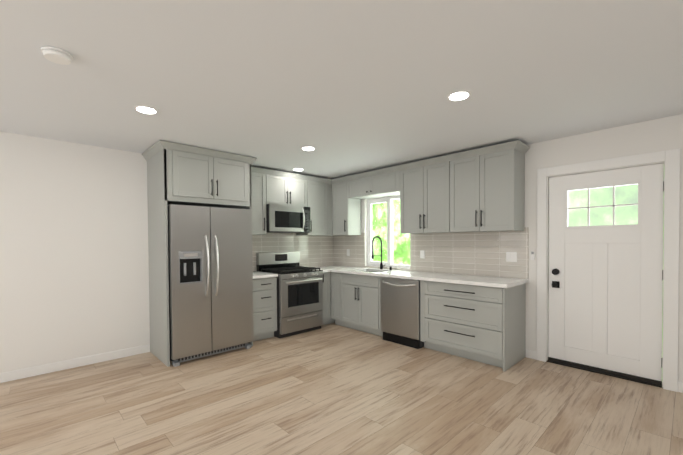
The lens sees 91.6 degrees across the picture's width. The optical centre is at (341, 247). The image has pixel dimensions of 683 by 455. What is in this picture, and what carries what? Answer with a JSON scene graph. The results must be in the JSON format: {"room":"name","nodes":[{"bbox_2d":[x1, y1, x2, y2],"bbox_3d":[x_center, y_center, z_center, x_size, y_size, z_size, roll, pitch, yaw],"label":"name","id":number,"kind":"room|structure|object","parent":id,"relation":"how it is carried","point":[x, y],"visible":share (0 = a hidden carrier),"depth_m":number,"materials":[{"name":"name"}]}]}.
{"room":"kitchen","nodes":[
{"label":"kitchen","id":0,"kind":"room"},
{"bbox_2d":[0,131,332,372],"bbox_3d":[-2.799,0.084,3.785,7.150,2.430,0.150,-1,1,-43],"label":"wall","id":1,"kind":"structure","parent":0,"point":[74,269],"depth_m":3.57,"materials":[{"name":"white paint"}]},
{"bbox_2d":[0,344,149,382],"bbox_3d":[-3.791,1.277,2.744,3.938,0.095,0.013,-1,1,-43],"label":"baseboard","id":2,"kind":"structure","parent":1,"relation":"attached to","point":[48,368],"depth_m":3.57,"materials":[{"name":"white wood"}]},
{"bbox_2d":[251,172,266,234],"bbox_3d":[-1.360,-0.624,4.804,0.436,0.890,0.318,-1,1,-43],"label":"upper cabinet","id":3,"kind":"object","parent":1,"relation":"attached to","point":[258,179],"depth_m":4.76,"materials":[{"name":"grey paint"}]},
{"bbox_2d":[267,172,306,206],"bbox_3d":[-0.931,-0.859,5.208,0.750,0.440,0.318,-1,1,-43],"label":"upper cabinet","id":4,"kind":"object","parent":1,"relation":"attached to","point":[281,190],"depth_m":5.06,"materials":[{"name":"grey paint"}]},
{"bbox_2d":[266,204,309,232],"bbox_3d":[-0.883,-0.431,5.167,0.740,0.405,0.451,-1,1,-43],"label":"microwave","id":5,"kind":"object","parent":4,"relation":"attached to","point":[286,219],"visible":0.96,"depth_m":5.01,"materials":[{"name":"grey metal"}]},
{"bbox_2d":[252,233,332,270],"bbox_3d":[-0.894,0.060,5.481,2.026,0.588,0.008,-1,1,-43],"label":"backsplash","id":6,"kind":"structure","parent":1,"relation":"attached to","point":[315,251],"depth_m":5.66,"materials":[{"name":"tile"}]},
{"bbox_2d":[296,180,326,235],"bbox_3d":[-0.503,-0.644,5.616,0.426,0.890,0.318,-1,1,-43],"label":"upper cabinet","id":7,"kind":"object","parent":1,"relation":"attached to","point":[314,187],"depth_m":5.49,"materials":[{"name":"grey paint"}]},
{"bbox_2d":[0,323,682,454],"bbox_3d":[-0.275,1.375,1.265,7.300,0.100,7.300,-1,1,-43],"label":"floor","id":8,"kind":"structure","parent":0,"point":[331,389],"depth_m":2.71,"materials":[{"name":"brown wood"}]},
{"bbox_2d":[142,140,256,366],"bbox_3d":[-1.743,0.074,4.160,1.132,2.422,0.755,-1,1,-43],"label":"surround","id":9,"kind":"object","parent":8,"relation":"on","point":[180,174],"visible":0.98,"depth_m":3.82,"materials":[{"name":"grey paint"}]},
{"bbox_2d":[167,204,252,366],"bbox_3d":[-1.697,0.408,4.120,0.950,1.755,0.827,-1,1,-43],"label":"refrigerator","id":10,"kind":"object","parent":8,"relation":"on","point":[210,266],"visible":0.98,"depth_m":3.82,"materials":[{"name":"grey metal"}]},
{"bbox_2d":[253,277,276,341],"bbox_3d":[-1.261,0.843,4.720,0.415,0.858,0.618,-1,1,-43],"label":"base cabinet","id":11,"kind":"object","parent":8,"relation":"on","point":[264,308],"depth_m":4.52,"materials":[{"name":"grey paint"}]},
{"bbox_2d":[253,271,277,278],"bbox_3d":[-1.250,0.391,4.700,0.417,0.038,0.636,-1,1,-43],"label":"countertop","id":12,"kind":"structure","parent":11,"relation":"on","point":[256,275],"depth_m":4.55,"materials":[{"name":"stone"}]},
{"bbox_2d":[256,252,322,337],"bbox_3d":[-0.771,0.673,5.069,0.760,1.180,0.727,-1,1,-43],"label":"range","id":13,"kind":"object","parent":8,"relation":"on","point":[299,309],"visible":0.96,"depth_m":4.88,"materials":[{"name":"grey metal"}]},
{"bbox_2d":[321,272,328,325],"bbox_3d":[-0.468,0.825,5.472,0.210,0.858,0.618,-1,1,-43],"label":"base cabinet","id":14,"kind":"object","parent":8,"relation":"on","point":[326,274],"depth_m":5.27,"materials":[{"name":"grey paint"}]},
{"bbox_2d":[329,272,334,323],"bbox_3d":[-0.181,0.818,5.745,0.673,0.858,0.618,-1,1,-43],"label":"base cabinet","id":15,"kind":"object","parent":8,"relation":"on","point":[331,320],"depth_m":5.35,"materials":[{"name":"grey paint"}]},
{"bbox_2d":[316,268,329,272],"bbox_3d":[-0.470,0.373,5.438,0.181,0.038,0.638,-1,1,-43],"label":"countertop","id":16,"kind":"structure","parent":15,"relation":"on","point":[324,270],"depth_m":5.29,"materials":[{"name":"stone"}]},
{"bbox_2d":[331,272,370,325],"bbox_3d":[0.148,0.821,5.439,0.618,0.858,0.279,-1,1,-43],"label":"base cabinet","id":17,"kind":"object","parent":8,"relation":"on","point":[339,281],"depth_m":5.18,"materials":[{"name":"grey paint"}]},
{"bbox_2d":[315,265,527,287],"bbox_3d":[0.754,0.474,4.760,0.660,0.234,3.308,-1,1,-43],"label":"countertop","id":18,"kind":"structure","parent":17,"relation":"on","point":[499,282],"depth_m":4.14,"materials":[{"name":"stone"}]},
{"bbox_2d":[371,236,384,268],"bbox_3d":[0.578,0.085,5.160,0.256,0.529,0.112,-1,1,-43],"label":"faucet","id":19,"kind":"object","parent":18,"relation":"on","point":[381,263],"visible":1,"depth_m":5.20,"materials":[{"name":"black metal"}]},
{"bbox_2d":[343,284,382,336],"bbox_3d":[0.470,0.933,5.103,0.618,0.640,0.770,-1,1,-43],"label":"base cabinet","id":20,"kind":"object","parent":8,"relation":"on","point":[361,302],"depth_m":4.84,"materials":[{"name":"grey paint"}]},
{"bbox_2d":[380,277,423,348],"bbox_3d":[0.940,0.833,4.514,0.646,0.855,0.606,-1,1,-43],"label":"dishwasher","id":21,"kind":"object","parent":8,"relation":"on","point":[400,310],"visible":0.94,"depth_m":4.29,"materials":[{"name":"grey metal"}]},
{"bbox_2d":[420,280,525,371],"bbox_3d":[1.543,0.836,3.967,0.620,0.858,1.006,-1,1,-43],"label":"base cabinet","id":22,"kind":"object","parent":8,"relation":"on","point":[485,324],"depth_m":3.67,"materials":[{"name":"grey paint"}]},
{"bbox_2d":[0,0,682,178],"bbox_3d":[-0.293,-1.154,1.221,7.300,0.100,7.300,-1,1,-43],"label":"ceiling","id":23,"kind":"structure","parent":0,"point":[344,88],"depth_m":2.16,"materials":[{"name":"white paint"}]},
{"bbox_2d":[41,46,72,64],"bbox_3d":[-1.619,-1.088,1.893,0.140,0.036,0.140,-1,1,-43],"label":"smoke detector","id":24,"kind":"object","parent":23,"relation":"attached to","point":[57,55],"visible":0.98,"depth_m":1.86,"materials":[{"name":"white plastic"}]},
{"bbox_2d":[134,105,157,113],"bbox_3d":[-1.591,-1.116,2.706,0.170,0.008,0.170,-1,1,-43],"label":"recessed light","id":25,"kind":"object","parent":23,"relation":"in","point":[145,109],"visible":1,"depth_m":2.69,"materials":[{"name":"white plastic"}]},
{"bbox_2d":[301,146,315,150],"bbox_3d":[-0.386,-1.145,3.862,0.170,0.008,0.170,-1,1,-43],"label":"recessed light","id":26,"kind":"object","parent":23,"relation":"in","point":[307,148],"visible":0.98,"depth_m":3.84,"materials":[{"name":"white plastic"}]},
{"bbox_2d":[447,90,470,100],"bbox_3d":[0.879,-1.130,2.485,0.170,0.008,0.170,-1,1,-43],"label":"recessed light","id":27,"kind":"object","parent":23,"relation":"in","point":[459,95],"visible":1,"depth_m":2.47,"materials":[{"name":"white plastic"}]},
{"bbox_2d":[335,114,682,381],"bbox_3d":[2.309,0.049,3.703,0.150,2.430,7.300,-1,1,-43],"label":"wall","id":28,"kind":"structure","parent":0,"point":[659,134],"depth_m":3.37,"materials":[{"name":"white paint"}]},
{"bbox_2d":[331,176,360,235],"bbox_3d":[0.083,-0.677,5.674,0.318,0.945,0.395,-1,1,-43],"label":"upper cabinet","id":29,"kind":"object","parent":28,"relation":"attached to","point":[345,214],"depth_m":5.56,"materials":[{"name":"grey paint"}]},
{"bbox_2d":[347,165,398,199],"bbox_3d":[0.576,-0.971,5.148,0.318,0.346,1.042,-1,1,-43],"label":"upper cabinet","id":30,"kind":"object","parent":28,"relation":"attached to","point":[385,181],"depth_m":5.03,"materials":[{"name":"grey paint"}]},
{"bbox_2d":[367,196,409,267],"bbox_3d":[0.771,-0.243,5.328,0.074,1.114,0.914,-1,1,-43],"label":"kitchen window","id":31,"kind":"structure","parent":28,"relation":"in","point":[389,232],"depth_m":5.33,"materials":[{"name":"white plastic"}]},
{"bbox_2d":[399,154,454,233],"bbox_3d":[1.216,-0.664,4.480,0.318,0.945,0.813,-1,1,-43],"label":"upper cabinet","id":32,"kind":"object","parent":28,"relation":"attached to","point":[426,187],"depth_m":4.34,"materials":[{"name":"grey paint"}]},
{"bbox_2d":[333,227,528,278],"bbox_3d":[0.987,0.056,4.978,0.008,0.588,3.310,-1,1,-43],"label":"backsplash","id":33,"kind":"structure","parent":28,"relation":"attached to","point":[476,253],"depth_m":4.37,"materials":[{"name":"tile"}]},
{"bbox_2d":[420,250,424,258],"bbox_3d":[1.164,0.104,4.782,0.007,0.116,0.072,-1,1,-43],"label":"electrical outlet","id":34,"kind":"object","parent":33,"relation":"attached to","point":[422,253],"visible":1,"depth_m":4.78,"materials":[{"name":"white plastic"}]},
{"bbox_2d":[506,252,516,261],"bbox_3d":[1.997,0.113,3.904,0.008,0.116,0.118,-1,1,-43],"label":"switch plate","id":35,"kind":"object","parent":33,"relation":"attached to","point":[511,256],"visible":1,"depth_m":3.90,"materials":[{"name":"white plastic"}]},
{"bbox_2d":[455,140,526,231],"bbox_3d":[1.695,-0.659,3.976,0.318,0.945,0.813,-1,1,-43],"label":"upper cabinet","id":36,"kind":"object","parent":28,"relation":"attached to","point":[479,190],"depth_m":3.76,"materials":[{"name":"grey paint"}]},
{"bbox_2d":[531,251,534,259],"bbox_3d":[2.155,0.092,3.743,0.018,0.105,0.040,-1,1,-43],"label":"light switch","id":37,"kind":"object","parent":28,"relation":"attached to","point":[532,255],"visible":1,"depth_m":3.73,"materials":[{"name":"white plastic"}]},
{"bbox_2d":[526,349,682,392],"bbox_3d":[3.391,1.231,2.473,0.013,0.095,3.707,-1,1,-43],"label":"baseboard","id":38,"kind":"structure","parent":28,"relation":"attached to","point":[531,354],"depth_m":3.75,"materials":[{"name":"white wood"}]},
{"bbox_2d":[548,163,663,385],"bbox_3d":[2.597,0.247,3.330,0.115,2.016,0.916,-1,1,-43],"label":"entry door","id":39,"kind":"structure","parent":28,"relation":"in","point":[605,298],"depth_m":3.29,"materials":[{"name":"paint"},{"name":"glass"},{"name":"black metal"}]},
{"bbox_2d":[536,148,679,391],"bbox_3d":[2.623,0.202,3.361,0.169,2.132,1.114,-1,1,-43],"label":"door frame","id":40,"kind":"structure","parent":28,"relation":"attached to","point":[670,159],"depth_m":2.99,"materials":[{"name":"white wood"}]},
{"label":"outside","id":41,"kind":"structure","parent":0,"visible":0},
{"bbox_2d":[372,184,663,341],"bbox_3d":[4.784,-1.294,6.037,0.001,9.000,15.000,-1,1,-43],"label":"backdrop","id":42,"kind":"structure","parent":41,"point":[398,258],"depth_m":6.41,"materials":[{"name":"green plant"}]}
]}

